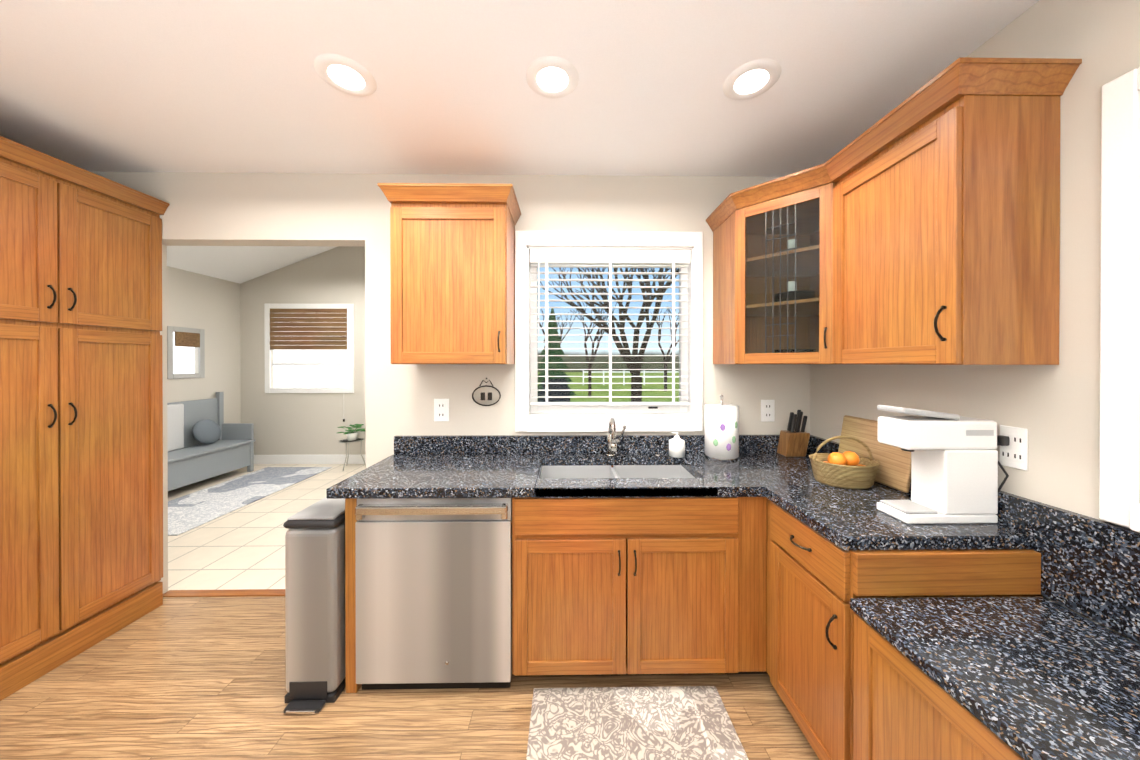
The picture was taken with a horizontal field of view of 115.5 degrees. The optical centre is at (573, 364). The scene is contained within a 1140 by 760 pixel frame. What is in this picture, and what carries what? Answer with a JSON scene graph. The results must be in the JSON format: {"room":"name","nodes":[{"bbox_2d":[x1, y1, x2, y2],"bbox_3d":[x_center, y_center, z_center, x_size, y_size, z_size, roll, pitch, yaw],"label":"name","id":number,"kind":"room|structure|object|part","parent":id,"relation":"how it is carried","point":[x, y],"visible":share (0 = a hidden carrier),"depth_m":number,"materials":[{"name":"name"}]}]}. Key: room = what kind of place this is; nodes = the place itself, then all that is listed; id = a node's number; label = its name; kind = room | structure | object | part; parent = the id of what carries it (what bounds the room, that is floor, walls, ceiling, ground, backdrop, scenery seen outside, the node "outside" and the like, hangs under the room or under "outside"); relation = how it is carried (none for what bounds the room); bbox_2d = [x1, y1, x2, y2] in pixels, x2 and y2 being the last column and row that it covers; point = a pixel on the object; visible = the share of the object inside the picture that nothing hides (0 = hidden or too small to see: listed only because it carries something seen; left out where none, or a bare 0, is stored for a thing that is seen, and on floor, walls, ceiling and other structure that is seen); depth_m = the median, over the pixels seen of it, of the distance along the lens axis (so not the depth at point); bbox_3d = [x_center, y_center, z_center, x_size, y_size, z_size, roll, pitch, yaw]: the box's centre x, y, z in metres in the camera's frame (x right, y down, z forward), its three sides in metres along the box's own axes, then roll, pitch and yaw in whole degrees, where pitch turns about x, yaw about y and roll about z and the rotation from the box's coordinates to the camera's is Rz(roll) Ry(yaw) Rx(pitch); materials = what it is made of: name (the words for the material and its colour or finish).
{"room":"kitchen","nodes":[
{"label":"kitchen","id":0,"kind":"room"},
{"bbox_2d":[167,266,238,422],"bbox_3d":[-4.887,0.013,3.679,0.120,2.880,3.060,0,0,-1],"label":"wall","id":1,"kind":"structure","parent":0,"point":[227,316],"depth_m":4.79,"materials":[{"name":"paint"}]},
{"bbox_2d":[167,326,204,378],"bbox_3d":[-4.845,-0.147,4.477,0.086,0.632,0.433,0,0,-1],"label":"window","id":2,"kind":"structure","parent":1,"relation":"in","point":[183,343],"depth_m":4.48,"materials":[{"name":"grey paint"}]},
{"bbox_2d":[167,246,337,283],"bbox_3d":[-2.889,-1.963,3.769,4.120,1.670,3.200,0,0,-1],"label":"ceiling","id":3,"kind":"structure","parent":0,"point":[239,264],"depth_m":4.71,"materials":[{"name":"paint"}]},
{"bbox_2d":[168,464,365,590],"bbox_3d":[-3.510,1.476,4.248,5.450,0.050,3.910,0,0,-1],"label":"floor","id":4,"kind":"structure","parent":0,"point":[241,548],"depth_m":2.99,"materials":[{"name":"beige tile"}]},
{"bbox_2d":[167,392,255,490],"bbox_3d":[-4.575,0.911,4.269,0.480,1.080,1.285,0,0,-1],"label":"bench","id":5,"kind":"object","parent":4,"relation":"on","point":[194,460],"visible":0.5,"depth_m":4.50,"materials":[{"name":"grey paint"}]},
{"bbox_2d":[167,404,183,451],"bbox_3d":[-4.759,0.746,4.049,0.044,0.549,0.670,0,0,-1],"label":"bench cushion","id":6,"kind":"object","parent":5,"relation":"on","point":[175,412],"depth_m":4.28,"materials":[{"name":"fabric"}]},
{"bbox_2d":[192,420,220,443],"bbox_3d":[-4.659,0.849,4.571,0.151,0.307,0.323,0,0,-1],"label":"bench cushion","id":7,"kind":"object","parent":5,"relation":"on","point":[206,431],"depth_m":4.52,"materials":[{"name":"fabric"}]},
{"bbox_2d":[168,467,331,535],"bbox_3d":[-3.832,1.445,4.049,0.900,0.012,2.000,0,0,-1],"label":"area rug","id":8,"kind":"object","parent":4,"relation":"on","point":[188,512],"visible":0.75,"depth_m":3.96,"materials":[{"name":"grey fabric"}]},
{"bbox_2d":[337,424,365,470],"bbox_3d":[-3.086,1.139,5.040,0.348,0.609,0.383,0,0,-1],"label":"plant stand","id":9,"kind":"object","parent":4,"relation":"on","point":[351,434],"visible":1,"depth_m":5.00,"materials":[{"name":"plant"}]},
{"bbox_2d":[239,246,365,454],"bbox_3d":[-2.909,-0.765,5.313,4.120,4.424,0.120,0,0,-1],"label":"wall","id":10,"kind":"structure","parent":0,"point":[284,423],"depth_m":5.24,"materials":[{"name":"paint"}]},
{"bbox_2d":[264,303,353,392],"bbox_3d":[-3.845,-0.239,5.260,1.282,1.302,0.075,0,0,-1],"label":"window","id":11,"kind":"structure","parent":10,"relation":"in","point":[313,371],"depth_m":5.29,"materials":[{"name":"white plastic"}]},
{"bbox_2d":[254,454,365,463],"bbox_3d":[-2.908,1.380,5.252,3.880,0.135,0.018,0,0,-1],"label":"baseboard","id":12,"kind":"structure","parent":10,"relation":"attached to","point":[303,459],"depth_m":5.22,"materials":[{"name":"white wood"}]},
{"bbox_2d":[0,596,818,759],"bbox_3d":[-0.818,1.491,0.034,5.040,0.050,4.590,0,0,-1],"label":"floor","id":13,"kind":"structure","parent":0,"point":[187,678],"depth_m":1.53,"materials":[{"name":"brown wood"}]},
{"bbox_2d":[0,140,167,700],"bbox_3d":[-2.820,0.249,1.698,0.678,2.423,0.956,0,0,-1],"label":"tall cabinet","id":14,"kind":"object","parent":13,"relation":"on","point":[81,471],"depth_m":1.79,"materials":[{"name":"brown wood"}]},
{"bbox_2d":[163,589,284,596],"bbox_3d":[-1.938,1.455,2.294,1.326,0.006,0.060,0,0,-1],"label":"threshold","id":15,"kind":"object","parent":13,"relation":"on","point":[223,593],"depth_m":2.28,"materials":[{"name":"brown wood"}]},
{"bbox_2d":[283,497,345,713],"bbox_3d":[-1.140,1.061,1.668,0.229,0.798,0.352,0,0,-1],"label":"trash can","id":16,"kind":"object","parent":13,"relation":"on","point":[315,596],"visible":0.75,"depth_m":1.54,"materials":[{"name":"silver metal"}]},
{"bbox_2d":[355,498,511,689],"bbox_3d":[-0.622,1.023,1.852,0.682,0.865,0.596,0,0,-1],"label":"dishwasher","id":17,"kind":"object","parent":13,"relation":"on","point":[433,576],"visible":0.98,"depth_m":1.58,"materials":[{"name":"metal"}]},
{"bbox_2d":[326,417,773,692],"bbox_3d":[-0.121,0.882,1.886,1.920,1.153,0.658,0,0,-1],"label":"base unit","id":18,"kind":"object","parent":13,"relation":"on","point":[630,557],"depth_m":1.60,"materials":[{"name":"brown wood"}]},
{"bbox_2d":[669,432,684,457],"bbox_3d":[0.612,0.468,2.125,0.091,0.139,0.090,0,0,-1],"label":"soap bottle","id":19,"kind":"object","parent":18,"relation":"on","point":[676,446],"visible":0.98,"depth_m":2.09,"materials":[{"name":"white plastic"}]},
{"bbox_2d":[705,395,738,460],"bbox_3d":[0.861,0.355,2.090,0.184,0.364,0.186,0,0,-1],"label":"paper towel holder","id":20,"kind":"object","parent":18,"relation":"on","point":[721,432],"visible":1,"depth_m":2.01,"materials":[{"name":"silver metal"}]},
{"bbox_2d":[526,686,748,759],"bbox_3d":[0.236,1.457,1.311,0.821,0.008,0.620,0,0,-1],"label":"mat","id":21,"kind":"object","parent":13,"relation":"on","point":[648,723],"visible":1,"depth_m":1.45,"materials":[{"name":"beige fabric"}]},
{"bbox_2d":[766,435,1139,759],"bbox_3d":[1.181,0.953,0.148,0.636,1.025,4.168,0,0,-1],"label":"base unit","id":22,"kind":"object","parent":13,"relation":"on","point":[854,623],"depth_m":1.05,"materials":[{"name":"brown wood"}]},
{"bbox_2d":[777,410,809,456],"bbox_3d":[1.296,0.399,2.114,0.117,0.276,0.154,0,0,-1],"label":"knife block","id":23,"kind":"object","parent":22,"relation":"on","point":[793,440],"visible":1,"depth_m":2.08,"materials":[{"name":"brown wood"}]},
{"bbox_2d":[809,436,879,488],"bbox_3d":[1.233,0.431,1.643,0.278,0.215,0.227,0,0,-1],"label":"wicker basket","id":24,"kind":"object","parent":22,"relation":"on","point":[849,470],"visible":1,"depth_m":1.60,"materials":[{"name":"beige wicker"}]},
{"bbox_2d":[838,415,910,492],"bbox_3d":[1.411,0.401,1.695,0.018,0.275,0.400,9,0,-1],"label":"cutting board","id":25,"kind":"object","parent":22,"relation":"on","point":[894,469],"visible":0.52,"depth_m":1.64,"materials":[{"name":"brown wood"}]},
{"bbox_2d":[877,405,997,523],"bbox_3d":[1.286,0.344,1.280,0.320,0.393,0.126,0,0,-1],"label":"coffee maker","id":26,"kind":"object","parent":22,"relation":"on","point":[954,468],"visible":1,"depth_m":1.22,"materials":[{"name":"white plastic"}]},
{"bbox_2d":[997,443,1008,492],"bbox_3d":[1.446,0.374,1.225,0.016,0.216,0.056,0,0,-1],"label":"cord","id":27,"kind":"object","parent":26,"relation":"attached to","point":[1005,478],"visible":0.58,"depth_m":1.21,"materials":[{"name":"black plastic"}]},
{"bbox_2d":[92,172,809,593],"bbox_3d":[-0.848,0.145,2.264,4.880,2.625,0.120,0,0,-1],"label":"wall","id":28,"kind":"structure","parent":0,"point":[278,210],"depth_m":2.21,"materials":[{"name":"paint"}]},
{"bbox_2d":[434,399,448,421],"bbox_3d":[-0.808,0.277,2.200,0.092,0.140,0.009,0,0,-1],"label":"outlet","id":29,"kind":"object","parent":28,"relation":"attached to","point":[441,410],"depth_m":2.20,"materials":[{"name":"white plastic"}]},
{"bbox_2d":[386,185,517,363],"bbox_3d":[-0.661,-0.460,2.043,0.606,0.914,0.320,0,0,-1],"label":"upper cabinet","id":30,"kind":"object","parent":28,"relation":"attached to","point":[452,247],"depth_m":1.89,"materials":[{"name":"brown wood"}]},
{"bbox_2d":[472,378,500,405],"bbox_3d":[-0.533,0.166,2.202,0.177,0.174,0.011,0,0,-1],"label":"wall plaque","id":31,"kind":"object","parent":28,"relation":"attached to","point":[486,395],"visible":1,"depth_m":2.20,"materials":[{"name":"ceramic"}]},
{"bbox_2d":[515,231,702,431],"bbox_3d":[0.218,-0.205,2.261,1.151,1.226,0.152,0,0,-1],"label":"window","id":32,"kind":"structure","parent":28,"relation":"in","point":[526,420],"depth_m":2.21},
{"bbox_3d":[0.227,-0.203,2.303,1.006,1.024,0.052,0,0,-1],"label":"back window sash","id":33,"kind":"part","parent":32,"relation":"part of","materials":[{"name":"clear glass"}]},
{"bbox_2d":[530,249,690,404],"bbox_3d":[0.228,-0.232,2.242,0.998,0.963,0.063,0,0,-1],"label":"window blind","id":34,"kind":"object","parent":32,"relation":"attached to","point":[610,259],"visible":1,"depth_m":2.22,"materials":[{"name":"white plastic"}]},
{"bbox_2d":[761,400,774,421],"bbox_3d":[1.205,0.284,2.227,0.085,0.136,0.009,0,0,-1],"label":"outlet","id":35,"kind":"object","parent":28,"relation":"attached to","point":[767,406],"depth_m":2.23,"materials":[{"name":"white plastic"}]},
{"bbox_2d":[730,177,825,356],"bbox_3d":[1.016,-0.435,1.764,0.315,0.766,0.314,0,0,-1],"label":"upper cabinet","id":36,"kind":"object","parent":28,"relation":"attached to","point":[778,230],"depth_m":1.89,"materials":[{"name":"brown wood"}]},
{"bbox_3d":[1.004,-0.412,1.752,0.428,0.812,0.054,0,0,44],"label":"corner glass door","id":37,"kind":"part","parent":36,"relation":"part of","materials":[{"name":"brown wood"}]},
{"bbox_2d":[0,0,1038,176],"bbox_3d":[-0.817,-1.209,-0.036,4.880,0.100,4.710,0,0,-1],"label":"ceiling","id":38,"kind":"structure","parent":0,"point":[220,86],"depth_m":1.48,"materials":[{"name":"paint"}]},
{"bbox_2d":[314,53,376,96],"bbox_3d":[-0.916,-1.158,1.450,0.216,0.012,0.216,0,0,-1],"label":"recessed light","id":39,"kind":"object","parent":38,"relation":"in","point":[345,75],"visible":1,"depth_m":1.43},
{"bbox_2d":[526,56,578,98],"bbox_3d":[-0.085,-1.158,1.462,0.216,0.012,0.216,0,0,-1],"label":"recessed light","id":40,"kind":"object","parent":38,"relation":"in","point":[553,77],"visible":1,"depth_m":1.45,"materials":[{"name":"white plastic"}]},
{"bbox_2d":[723,59,781,99],"bbox_3d":[0.729,-1.158,1.473,0.216,0.012,0.216,0,0,-1],"label":"recessed light","id":41,"kind":"object","parent":38,"relation":"in","point":[752,79],"visible":1,"depth_m":1.46,"materials":[{"name":"white plastic"}]},
{"bbox_2d":[810,0,1139,643],"bbox_3d":[1.563,0.153,0.001,0.120,2.625,4.470,0,0,-1],"label":"wall","id":42,"kind":"structure","parent":0,"point":[1054,410],"depth_m":1.09,"materials":[{"name":"paint"}]},
{"bbox_2d":[810,65,1073,364],"bbox_3d":[1.306,-0.442,1.377,0.352,0.882,0.565,0,0,-1],"label":"upper cabinet","id":43,"kind":"object","parent":42,"relation":"attached to","point":[921,226],"depth_m":1.10,"materials":[{"name":"brown wood"}]},
{"bbox_2d":[997,425,1027,470],"bbox_3d":[1.468,0.278,1.211,0.035,0.138,0.074,0,0,-1],"label":"outlet","id":44,"kind":"object","parent":42,"relation":"attached to","point":[1012,442],"visible":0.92,"depth_m":1.21,"materials":[{"name":"white plastic"}]},
{"bbox_2d":[1099,67,1139,532],"bbox_3d":[1.542,-0.170,0.228,0.155,1.210,1.555,0,0,-1],"label":"window","id":45,"kind":"structure","parent":42,"relation":"in","point":[1119,469],"depth_m":0.96,"materials":[{"name":"white"}]},
{"label":"outside","id":46,"kind":"structure","parent":0,"visible":0},
{"bbox_2d":[538,267,678,401],"bbox_3d":[-0.247,-27.606,19.844,180.000,62.000,100.000,0,0,-1],"label":"outdoor view","id":47,"kind":"object","parent":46,"point":[617,341],"depth_m":28.26,"materials":[{"name":"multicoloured plant"}]}
]}

